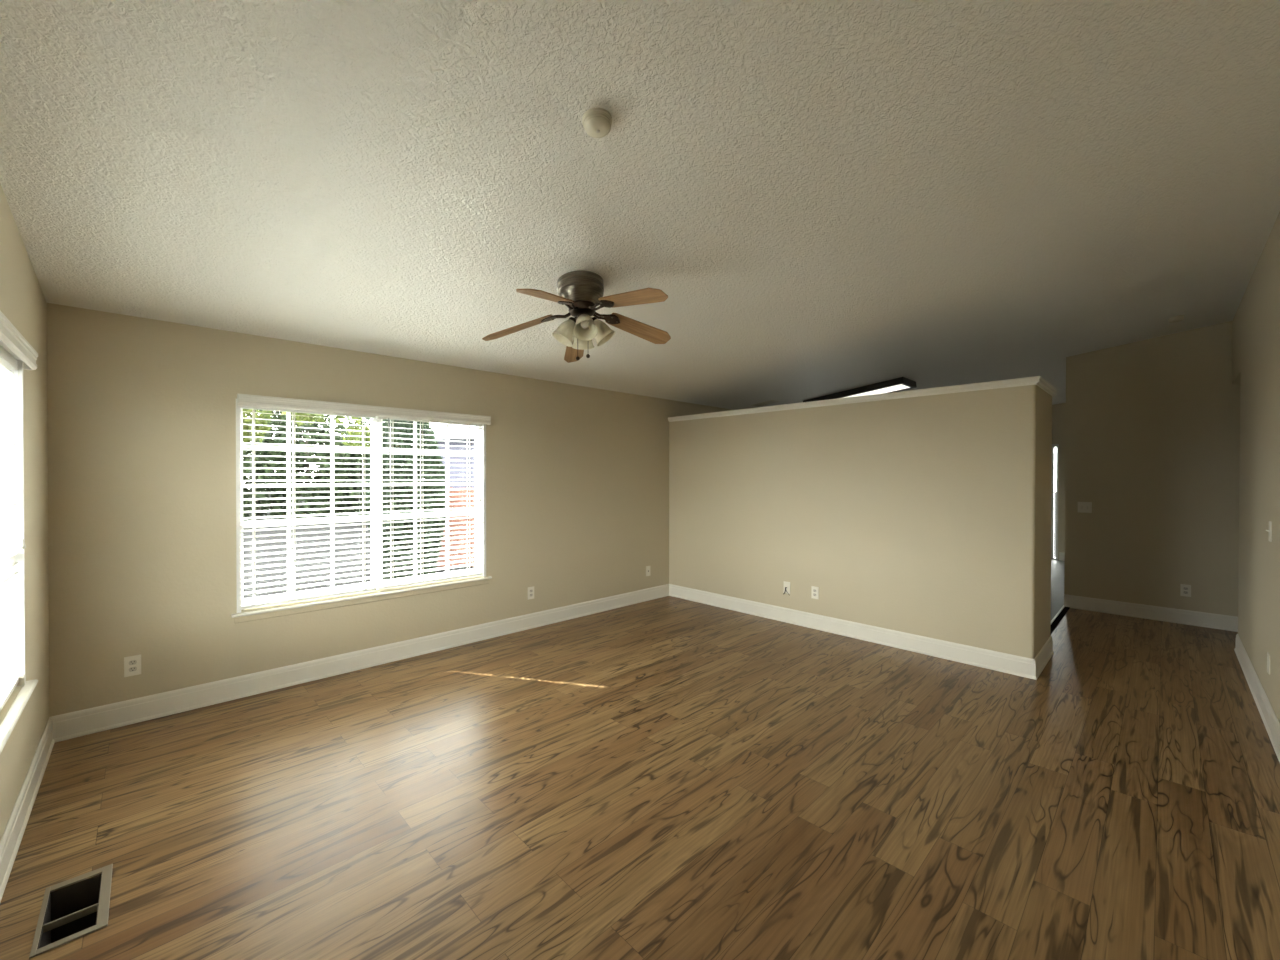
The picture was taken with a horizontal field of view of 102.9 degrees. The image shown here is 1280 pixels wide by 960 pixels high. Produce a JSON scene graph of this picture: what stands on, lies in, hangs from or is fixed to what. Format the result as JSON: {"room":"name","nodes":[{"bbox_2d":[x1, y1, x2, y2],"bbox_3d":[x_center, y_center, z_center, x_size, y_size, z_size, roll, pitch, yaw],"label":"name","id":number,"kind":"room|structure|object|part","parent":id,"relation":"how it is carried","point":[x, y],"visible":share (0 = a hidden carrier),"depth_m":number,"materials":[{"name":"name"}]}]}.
{"room":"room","nodes":[
{"label":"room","id":0,"kind":"room"},
{"bbox_2d":[0,183,49,840],"bbox_3d":[-1.586,-0.045,0.991,0.140,2.971,4.780,0,1,-44],"label":"wall","id":1,"kind":"structure","parent":0,"point":[23,302],"depth_m":2.34,"materials":[{"name":"beige paint"}]},
{"bbox_2d":[0,340,37,753],"bbox_3d":[-2.083,0.216,1.535,0.171,1.461,1.814,0,1,-44],"label":"window","id":2,"kind":"structure","parent":1,"relation":"in","point":[15,711],"depth_m":2.16,"materials":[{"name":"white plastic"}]},
{"bbox_2d":[0,345,25,711],"bbox_3d":[-2.060,0.191,1.546,0.076,1.384,1.694,0,1,-44],"label":"window blind","id":3,"kind":"object","parent":2,"relation":"attached to","point":[9,680],"visible":1,"depth_m":2.06,"materials":[{"name":"white plastic"}]},
{"bbox_3d":[-2.598,0.188,2.084,0.054,1.315,0.012,0,1,-44],"label":"ladder cord","id":4,"kind":"part","parent":3,"relation":"part of","materials":[{"name":"white fabric"}]},
{"bbox_3d":[-2.069,0.853,1.543,0.050,0.018,1.694,0,1,-44],"label":"rail","id":5,"kind":"part","parent":3,"relation":"part of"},
{"bbox_3d":[-2.624,-0.105,2.155,0.004,0.730,0.010,0,1,-44],"label":"lift cord","id":6,"kind":"part","parent":3,"relation":"part of","materials":[{"name":"white fabric"}]},
{"bbox_2d":[0,311,37,369],"bbox_3d":[-2.013,-0.507,1.566,0.041,0.074,1.778,0,1,-44],"label":"blind valance","id":7,"kind":"object","parent":2,"relation":"attached to","point":[10,336],"visible":1,"depth_m":1.89,"materials":[{"name":"white wood"}]},
{"bbox_3d":[-2.063,0.893,1.560,0.112,0.019,1.814,0,1,-44],"label":"sill","id":8,"kind":"part","parent":2,"relation":"part of","materials":[{"name":"white paint"}]},
{"bbox_2d":[0,717,54,901],"bbox_3d":[-1.580,1.369,1.107,0.019,0.140,4.640,0,1,-44],"label":"baseboard","id":9,"kind":"structure","parent":1,"relation":"attached to","point":[12,836],"depth_m":2.10,"materials":[{"name":"white paint"}]},
{"bbox_2d":[47,303,731,716],"bbox_3d":[0.975,0.195,6.909,12.057,2.411,0.140,0,1,-44],"label":"wall","id":10,"kind":"structure","parent":0,"point":[141,412],"depth_m":3.29,"materials":[{"name":"beige paint"}]},
{"bbox_2d":[124,654,140,676],"bbox_3d":[-2.969,1.087,2.983,0.072,0.117,0.008,0,1,-44],"label":"wall outlet","id":11,"kind":"object","parent":10,"relation":"attached to","point":[132,664],"visible":1,"depth_m":2.98,"materials":[{"name":"white plastic"}]},
{"bbox_2d":[129,660,136,664],"bbox_3d":[-2.967,1.068,2.982,0.034,0.025,0.003,0,1,-44],"label":"receptacle","id":12,"kind":"object","parent":11,"relation":"attached to","point":[131,662],"depth_m":2.98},
{"bbox_2d":[129,667,136,671],"bbox_3d":[-2.967,1.107,2.982,0.034,0.025,0.003,0,1,-44],"label":"receptacle","id":13,"kind":"object","parent":11,"relation":"attached to","point":[131,669],"depth_m":2.98,"materials":[{"name":"white plastic"}]},
{"bbox_2d":[51,584,668,741],"bbox_3d":[-1.418,1.345,4.484,4.956,0.140,0.019,0,1,-44],"label":"baseboard","id":14,"kind":"structure","parent":10,"relation":"attached to","point":[66,726],"depth_m":3.57,"materials":[{"name":"white paint"}]},
{"bbox_2d":[231,399,491,623],"bbox_3d":[-2.027,0.198,3.965,1.817,1.461,0.171,0,1,-44],"label":"window","id":15,"kind":"structure","parent":10,"relation":"in","point":[240,617],"depth_m":3.96,"materials":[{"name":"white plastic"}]},
{"bbox_3d":[-2.384,0.164,3.697,0.812,1.310,0.044,0,1,-44],"label":"sash","id":16,"kind":"part","parent":15,"relation":"part of","materials":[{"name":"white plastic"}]},
{"bbox_2d":[240,405,375,608],"bbox_3d":[-2.339,0.165,3.643,0.820,1.362,0.054,0,1,-44],"label":"window blind","id":17,"kind":"object","parent":15,"relation":"attached to","point":[254,561],"visible":0.89,"depth_m":3.60,"materials":[{"name":"white plastic"}]},
{"bbox_3d":[-2.580,0.178,3.409,0.012,1.315,0.054,0,1,-44],"label":"ladder cord","id":18,"kind":"part","parent":17,"relation":"part of","materials":[{"name":"white fabric"}]},
{"bbox_3d":[-2.418,0.178,3.567,0.012,1.315,0.054,0,1,-44],"label":"ladder cord","id":19,"kind":"part","parent":17,"relation":"part of","materials":[{"name":"white fabric"}]},
{"bbox_3d":[-2.340,0.837,3.648,0.820,0.018,0.050,0,1,-44],"label":"rail","id":20,"kind":"part","parent":17,"relation":"part of","materials":[{"name":"white plastic"}]},
{"bbox_3d":[-2.097,0.176,3.878,0.012,1.315,0.054,0,1,-44],"label":"ladder cord","id":21,"kind":"part","parent":17,"relation":"part of","materials":[{"name":"white fabric"}]},
{"bbox_3d":[-2.008,0.875,3.949,1.817,0.019,0.112,0,1,-44],"label":"sill","id":22,"kind":"part","parent":15,"relation":"part of","materials":[{"name":"white paint"}]},
{"bbox_2d":[237,393,490,424],"bbox_3d":[-1.968,-0.524,3.912,1.770,0.074,0.041,0,1,-44],"label":"blind valance","id":23,"kind":"object","parent":15,"relation":"attached to","point":[242,399],"visible":1,"depth_m":3.75,"materials":[{"name":"white wood"}]},
{"bbox_2d":[376,416,482,589],"bbox_3d":[-1.716,0.161,4.233,0.862,1.362,0.076,0,1,-44],"label":"window blind","id":24,"kind":"object","parent":15,"relation":"attached to","point":[393,569],"visible":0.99,"depth_m":4.20,"materials":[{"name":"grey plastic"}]},
{"bbox_3d":[-1.952,0.175,4.019,0.012,1.315,0.054,0,1,-44],"label":"ladder cord","id":25,"kind":"part","parent":24,"relation":"part of","materials":[{"name":"white fabric"}]},
{"bbox_3d":[-1.786,0.174,4.180,0.012,1.315,0.054,0,1,-44],"label":"ladder cord","id":26,"kind":"part","parent":24,"relation":"part of","materials":[{"name":"white fabric"}]},
{"bbox_3d":[-1.725,0.833,4.245,0.862,0.018,0.050,0,1,-44],"label":"rail","id":27,"kind":"part","parent":24,"relation":"part of","materials":[{"name":"white plastic"}]},
{"bbox_3d":[-1.497,0.172,4.461,0.012,1.315,0.054,0,1,-44],"label":"ladder cord","id":28,"kind":"part","parent":24,"relation":"part of","materials":[{"name":"white fabric"}]},
{"bbox_3d":[-1.413,-0.160,4.495,0.009,0.650,0.005,0,1,-44],"label":"lift cord","id":29,"kind":"part","parent":24,"relation":"part of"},
{"bbox_3d":[-1.759,0.161,4.304,0.811,1.310,0.044,0,1,-44],"label":"sash","id":30,"kind":"part","parent":15,"relation":"part of","materials":[{"name":"white plastic"}]},
{"bbox_2d":[528,586,533,599],"bbox_3d":[-1.038,1.077,4.858,0.072,0.117,0.008,0,1,-44],"label":"wall outlet","id":31,"kind":"object","parent":10,"relation":"attached to","point":[530,589],"visible":1,"depth_m":4.86,"materials":[{"name":"white plastic"}]},
{"bbox_2d":[646,566,649,575],"bbox_3d":[0.097,1.064,5.960,0.072,0.117,0.009,0,1,-44],"label":"phone jack plate","id":32,"kind":"object","parent":10,"relation":"attached to","point":[647,567],"visible":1,"depth_m":5.95,"materials":[{"name":"white plastic"}]},
{"bbox_2d":[0,0,1279,409],"bbox_3d":[3.395,-1.456,4.407,12.057,1.029,7.080,0,1,-44],"label":"ceiling","id":33,"kind":"structure","parent":0,"point":[823,197],"depth_m":2.09,"materials":[{"name":"white paint"}]},
{"bbox_2d":[482,271,670,362],"bbox_3d":[-0.286,-0.932,2.992,1.101,0.496,1.148,0,0,-31],"label":"ceiling fan","id":34,"kind":"object","parent":33,"relation":"hanging from","point":[581,292],"visible":1,"depth_m":2.91,"materials":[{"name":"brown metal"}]},
{"bbox_3d":[-0.716,-0.894,2.999,0.433,0.006,0.136,-18,7,3],"label":"blade","id":35,"kind":"part","parent":34,"relation":"part of","materials":[{"name":"brown wood"}]},
{"bbox_3d":[-0.480,-0.942,2.614,0.136,0.006,0.433,6,13,20],"label":"blade","id":36,"kind":"part","parent":34,"relation":"part of","materials":[{"name":"brown wood"}]},
{"bbox_3d":[-0.443,-0.853,2.948,0.142,0.159,0.135,0,-6,-44],"label":"lamp shade","id":37,"kind":"part","parent":34,"relation":"part of","materials":[{"name":"white glass"}]},
{"bbox_3d":[-0.421,-0.891,3.345,0.136,0.006,0.433,-15,-14,-17],"label":"blade","id":38,"kind":"part","parent":34,"relation":"part of","materials":[{"name":"brown wood"}]},
{"bbox_3d":[-0.344,-0.850,3.082,0.135,0.159,0.142,0,-6,-44],"label":"lamp shade","id":39,"kind":"part","parent":34,"relation":"part of","materials":[{"name":"white glass"}]},
{"bbox_3d":[-0.314,-0.889,2.878,0.051,0.074,0.058,0,-6,-44],"label":"bulb","id":40,"kind":"part","parent":34,"relation":"part of","materials":[{"name":"white glass"}]},
{"bbox_3d":[-0.309,-0.871,2.849,0.135,0.159,0.142,0,-6,-44],"label":"lamp shade","id":41,"kind":"part","parent":34,"relation":"part of","materials":[{"name":"white glass"}]},
{"bbox_3d":[-0.210,-0.868,2.983,0.142,0.159,0.135,0,-6,-44],"label":"lamp shade","id":42,"kind":"part","parent":34,"relation":"part of","materials":[{"name":"white glass"}]},
{"bbox_3d":[-0.039,-0.969,2.721,0.433,0.006,0.136,8,-7,40],"label":"blade","id":43,"kind":"part","parent":34,"relation":"part of","materials":[{"name":"brown wood"}]},
{"bbox_3d":[-0.003,-0.937,3.174,0.433,0.006,0.136,13,-25,-30],"label":"blade","id":44,"kind":"part","parent":34,"relation":"part of","materials":[{"name":"brown wood"}]},
{"bbox_2d":[582,108,611,137],"bbox_3d":[-0.151,-1.252,1.800,0.105,0.053,0.105,0,0,-19],"label":"smoke detector","id":45,"kind":"object","parent":33,"relation":"attached to","point":[597,122],"visible":1,"depth_m":1.77,"materials":[{"name":"white plastic"}]},
{"bbox_3d":[-0.151,-1.266,1.799,0.106,0.014,0.106,0,-6,-44],"label":"mounting plate","id":46,"kind":"part","parent":45,"relation":"part of","materials":[{"name":"white plastic"}]},
{"bbox_2d":[751,400,778,406],"bbox_3d":[1.680,-1.027,6.848,0.180,0.046,0.318,0,1,-44],"label":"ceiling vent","id":47,"kind":"object","parent":33,"relation":"in","point":[769,401],"visible":1,"depth_m":6.82,"materials":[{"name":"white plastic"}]},
{"bbox_2d":[803,377,916,401],"bbox_3d":[2.803,-1.105,6.581,0.450,0.222,1.279,0,1,-44],"label":"ceiling light","id":48,"kind":"object","parent":33,"relation":"attached to","point":[902,383],"visible":0.59,"depth_m":6.31,"materials":[{"name":"white plastic"}]},
{"bbox_2d":[844,384,909,397],"bbox_3d":[2.805,-1.080,6.579,0.358,0.006,1.188,0,-6,-44],"label":"diffuser","id":49,"kind":"object","parent":48,"relation":"attached to","point":[900,387],"depth_m":6.35,"materials":[{"name":"white plastic"}]},
{"bbox_2d":[1168,315,1184,322],"bbox_3d":[4.794,-1.436,4.558,0.105,0.053,0.105,0,0,-19],"label":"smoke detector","id":50,"kind":"object","parent":33,"relation":"attached to","point":[1174,319],"visible":1,"depth_m":4.53,"materials":[{"name":"white plastic"}]},
{"bbox_2d":[0,559,1279,959],"bbox_3d":[3.355,1.482,4.465,12.057,0.120,6.980,0,1,-44],"label":"floor","id":51,"kind":"structure","parent":0,"point":[668,777],"depth_m":2.23,"materials":[{"name":"laminate"}]},
{"bbox_2d":[29,864,112,958],"bbox_3d":[-1.897,1.583,1.713,0.163,0.308,0.359,0,1,-44],"label":"floor vent","id":52,"kind":"object","parent":51,"relation":"in","point":[75,911],"visible":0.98,"depth_m":1.78,"materials":[{"name":"beige metal"}]},
{"bbox_2d":[669,385,1051,658],"bbox_3d":[1.874,0.357,5.206,0.781,2.115,3.558,0,1,-44],"label":"wall partition","id":53,"kind":"structure","parent":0,"point":[929,516],"depth_m":4.40,"materials":[{"name":"beige paint"}]},
{"bbox_2d":[783,581,789,593],"bbox_3d":[1.452,1.077,5.060,0.034,0.130,0.074,0,1,-44],"label":"cable plate","id":54,"kind":"object","parent":53,"relation":"attached to","point":[786,584],"visible":1,"depth_m":5.06,"materials":[{"name":"white plastic"}]},
{"bbox_2d":[811,586,818,598],"bbox_3d":[1.667,1.074,4.856,0.008,0.117,0.072,0,1,-44],"label":"wall outlet","id":55,"kind":"object","parent":53,"relation":"attached to","point":[814,590],"visible":1,"depth_m":4.86,"materials":[{"name":"white plastic"}]},
{"bbox_2d":[669,584,1053,679],"bbox_3d":[1.872,1.345,5.200,0.800,0.140,3.577,0,1,-44],"label":"baseboard","id":56,"kind":"structure","parent":53,"relation":"attached to","point":[1030,668],"depth_m":4.38,"materials":[{"name":"white paint"}]},
{"bbox_2d":[1050,607,1069,634],"bbox_3d":[4.042,1.416,4.976,1.998,0.007,0.046,0,1,-44],"label":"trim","id":57,"kind":"structure","parent":56,"relation":"attached to","point":[1063,612],"depth_m":5.17,"materials":[{"name":"black"}]},
{"bbox_2d":[668,376,1057,421],"bbox_3d":[1.886,-0.723,5.187,0.841,0.054,3.587,0,1,-44],"label":"trim","id":58,"kind":"structure","parent":53,"relation":"on","point":[1037,380],"depth_m":4.34,"materials":[{"name":"white paint"}]},
{"bbox_2d":[1052,403,1065,559],"bbox_3d":[5.130,-0.017,8.369,4.060,2.827,3.551,0,1,-44],"label":"wall","id":59,"kind":"structure","parent":0,"point":[1058,410],"depth_m":8.84,"materials":[{"name":"beige paint"}]},
{"bbox_2d":[1051,444,1058,559],"bbox_3d":[6.822,0.382,9.374,0.134,2.020,1.360,0,1,-44],"label":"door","id":60,"kind":"structure","parent":59,"relation":"in","point":[1053,445],"depth_m":8.92,"materials":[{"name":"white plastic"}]},
{"bbox_2d":[1051,605,1064,623],"bbox_3d":[4.056,1.414,5.034,2.099,0.010,0.016,0,1,-44],"label":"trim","id":61,"kind":"structure","parent":59,"relation":"attached to","point":[1063,606],"depth_m":5.34,"materials":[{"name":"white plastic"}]},
{"bbox_2d":[1059,552,1064,560],"bbox_3d":[7.457,1.328,8.678,0.019,0.140,0.495,0,1,-44],"label":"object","id":62,"kind":"structure","parent":59,"relation":"attached to","point":[1061,555],"depth_m":8.83,"materials":[{"name":"white paint"}]},
{"bbox_2d":[1064,321,1239,616],"bbox_3d":[5.971,-0.180,4.501,0.120,3.212,3.408,0,1,-44],"label":"wall","id":63,"kind":"structure","parent":0,"point":[1152,433],"depth_m":5.17,"materials":[{"name":"beige paint"}]},
{"bbox_2d":[1078,502,1091,512],"bbox_3d":[4.849,0.298,5.559,0.020,0.117,0.118,0,1,-44],"label":"light switch","id":64,"kind":"object","parent":63,"relation":"attached to","point":[1083,507],"visible":1,"depth_m":5.56,"materials":[{"name":"beige plastic"}]},
{"bbox_2d":[1064,594,1237,631],"bbox_3d":[5.849,1.356,4.536,0.019,0.140,3.208,0,1,-44],"label":"baseboard","id":65,"kind":"structure","parent":63,"relation":"attached to","point":[1195,618],"depth_m":5.17,"materials":[{"name":"white paint"}]},
{"bbox_2d":[1180,584,1190,596],"bbox_3d":[5.380,1.089,5.025,0.008,0.117,0.072,0,1,-44],"label":"wall outlet","id":66,"kind":"object","parent":63,"relation":"attached to","point":[1185,590],"visible":1,"depth_m":5.02,"materials":[{"name":"white plastic"}]},
{"bbox_2d":[1232,212,1279,722],"bbox_3d":[2.799,-0.045,2.029,7.877,2.968,0.120,0,1,-44],"label":"wall","id":67,"kind":"structure","parent":0,"point":[1256,320],"depth_m":3.32,"materials":[{"name":"beige paint"}]},
{"bbox_2d":[1234,634,1279,762],"bbox_3d":[2.508,1.370,1.856,6.927,0.140,0.019,0,1,-44],"label":"baseboard","id":68,"kind":"structure","parent":67,"relation":"attached to","point":[1272,725],"depth_m":3.16,"materials":[{"name":"white paint"}]},
{"bbox_2d":[1267,652,1269,674],"bbox_3d":[3.684,1.074,2.988,0.072,0.117,0.008,0,1,-44],"label":"blank plate","id":69,"kind":"object","parent":67,"relation":"attached to","point":[1268,654],"visible":1,"depth_m":2.97,"materials":[{"name":"white plastic"}]},
{"bbox_2d":[1266,521,1271,541],"bbox_3d":[3.677,0.301,2.983,0.072,0.117,0.020,0,1,-44],"label":"light switch","id":70,"kind":"object","parent":67,"relation":"attached to","point":[1270,522],"visible":1,"depth_m":2.96,"materials":[{"name":"white plastic"}]},
{"bbox_3d":[3.682,0.301,2.978,0.072,0.117,0.006,0,1,-44],"label":"plate","id":71,"kind":"part","parent":70,"relation":"part of","materials":[{"name":"white plastic"}]},
{"label":"outside","id":72,"kind":"structure","parent":0,"visible":0},
{"bbox_2d":[243,490,1055,597],"bbox_3d":[-3.174,1.813,24.812,150.000,0.001,140.000,0,1,-44],"label":"ground","id":73,"kind":"structure","parent":72,"point":[268,513],"depth_m":12.63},
{"bbox_2d":[243,433,253,508],"bbox_3d":[-19.372,-1.598,22.374,4.591,7.061,4.364,0,1,-44],"label":"tree","id":74,"kind":"object","parent":73,"relation":"on","point":[250,433],"visible":0.02,"depth_m":22.87,"materials":[{"name":"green plant"}]},
{"bbox_2d":[243,409,315,520],"bbox_3d":[-17.241,-1.711,22.884,4.762,7.281,4.898,0,1,-44],"label":"tree","id":75,"kind":"object","parent":73,"relation":"on","point":[271,435],"visible":0.14,"depth_m":22.07,"materials":[{"name":"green plant"}]},
{"bbox_2d":[250,412,353,519],"bbox_3d":[-15.209,-1.369,23.265,4.021,6.653,3.814,0,0,-11],"label":"tree","id":76,"kind":"object","parent":73,"relation":"on","point":[325,426],"visible":0.36,"depth_m":22.27,"materials":[{"name":"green plant"}]},
{"bbox_2d":[243,409,370,448],"bbox_3d":[-6.448,-1.166,8.371,4.251,6.197,2.815,0,1,-44],"label":"tree","id":77,"kind":"object","parent":73,"relation":"on","point":[267,416],"visible":0.06,"depth_m":8.93,"materials":[{"name":"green plant"}]},
{"bbox_2d":[318,424,395,516],"bbox_3d":[-12.956,-0.309,23.566,3.598,4.556,3.483,0,1,-44],"label":"tree","id":78,"kind":"object","parent":73,"relation":"on","point":[339,438],"visible":0.31,"depth_m":22.32,"materials":[{"name":"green plant"}]},
{"bbox_2d":[344,417,418,512],"bbox_3d":[-12.960,-0.980,25.475,3.674,5.816,4.271,0,1,-44],"label":"tree","id":79,"kind":"object","parent":73,"relation":"on","point":[369,424],"visible":0.03,"depth_m":24.80,"materials":[{"name":"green plant"}]},
{"bbox_2d":[364,419,449,579],"bbox_3d":[-4.681,0.254,10.257,1.601,3.479,1.618,0,1,-44],"label":"evergreen tree","id":80,"kind":"object","parent":73,"relation":"on","point":[399,426],"visible":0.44,"depth_m":9.80,"materials":[{"name":"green plant"}]},
{"bbox_2d":[419,487,474,566],"bbox_3d":[-2.609,1.037,11.250,4.779,1.752,0.060,0,0,1],"label":"fence","id":81,"kind":"object","parent":73,"relation":"on","point":[450,491],"visible":0.06,"depth_m":11.24,"materials":[{"name":"wood"}]},
{"bbox_2d":[432,424,474,487],"bbox_3d":[-4.130,-0.678,23.367,9.840,5.000,6.820,0,0,0],"label":"house","id":82,"kind":"structure","parent":73,"relation":"on","point":[458,428],"depth_m":20.36,"materials":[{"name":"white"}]}
]}

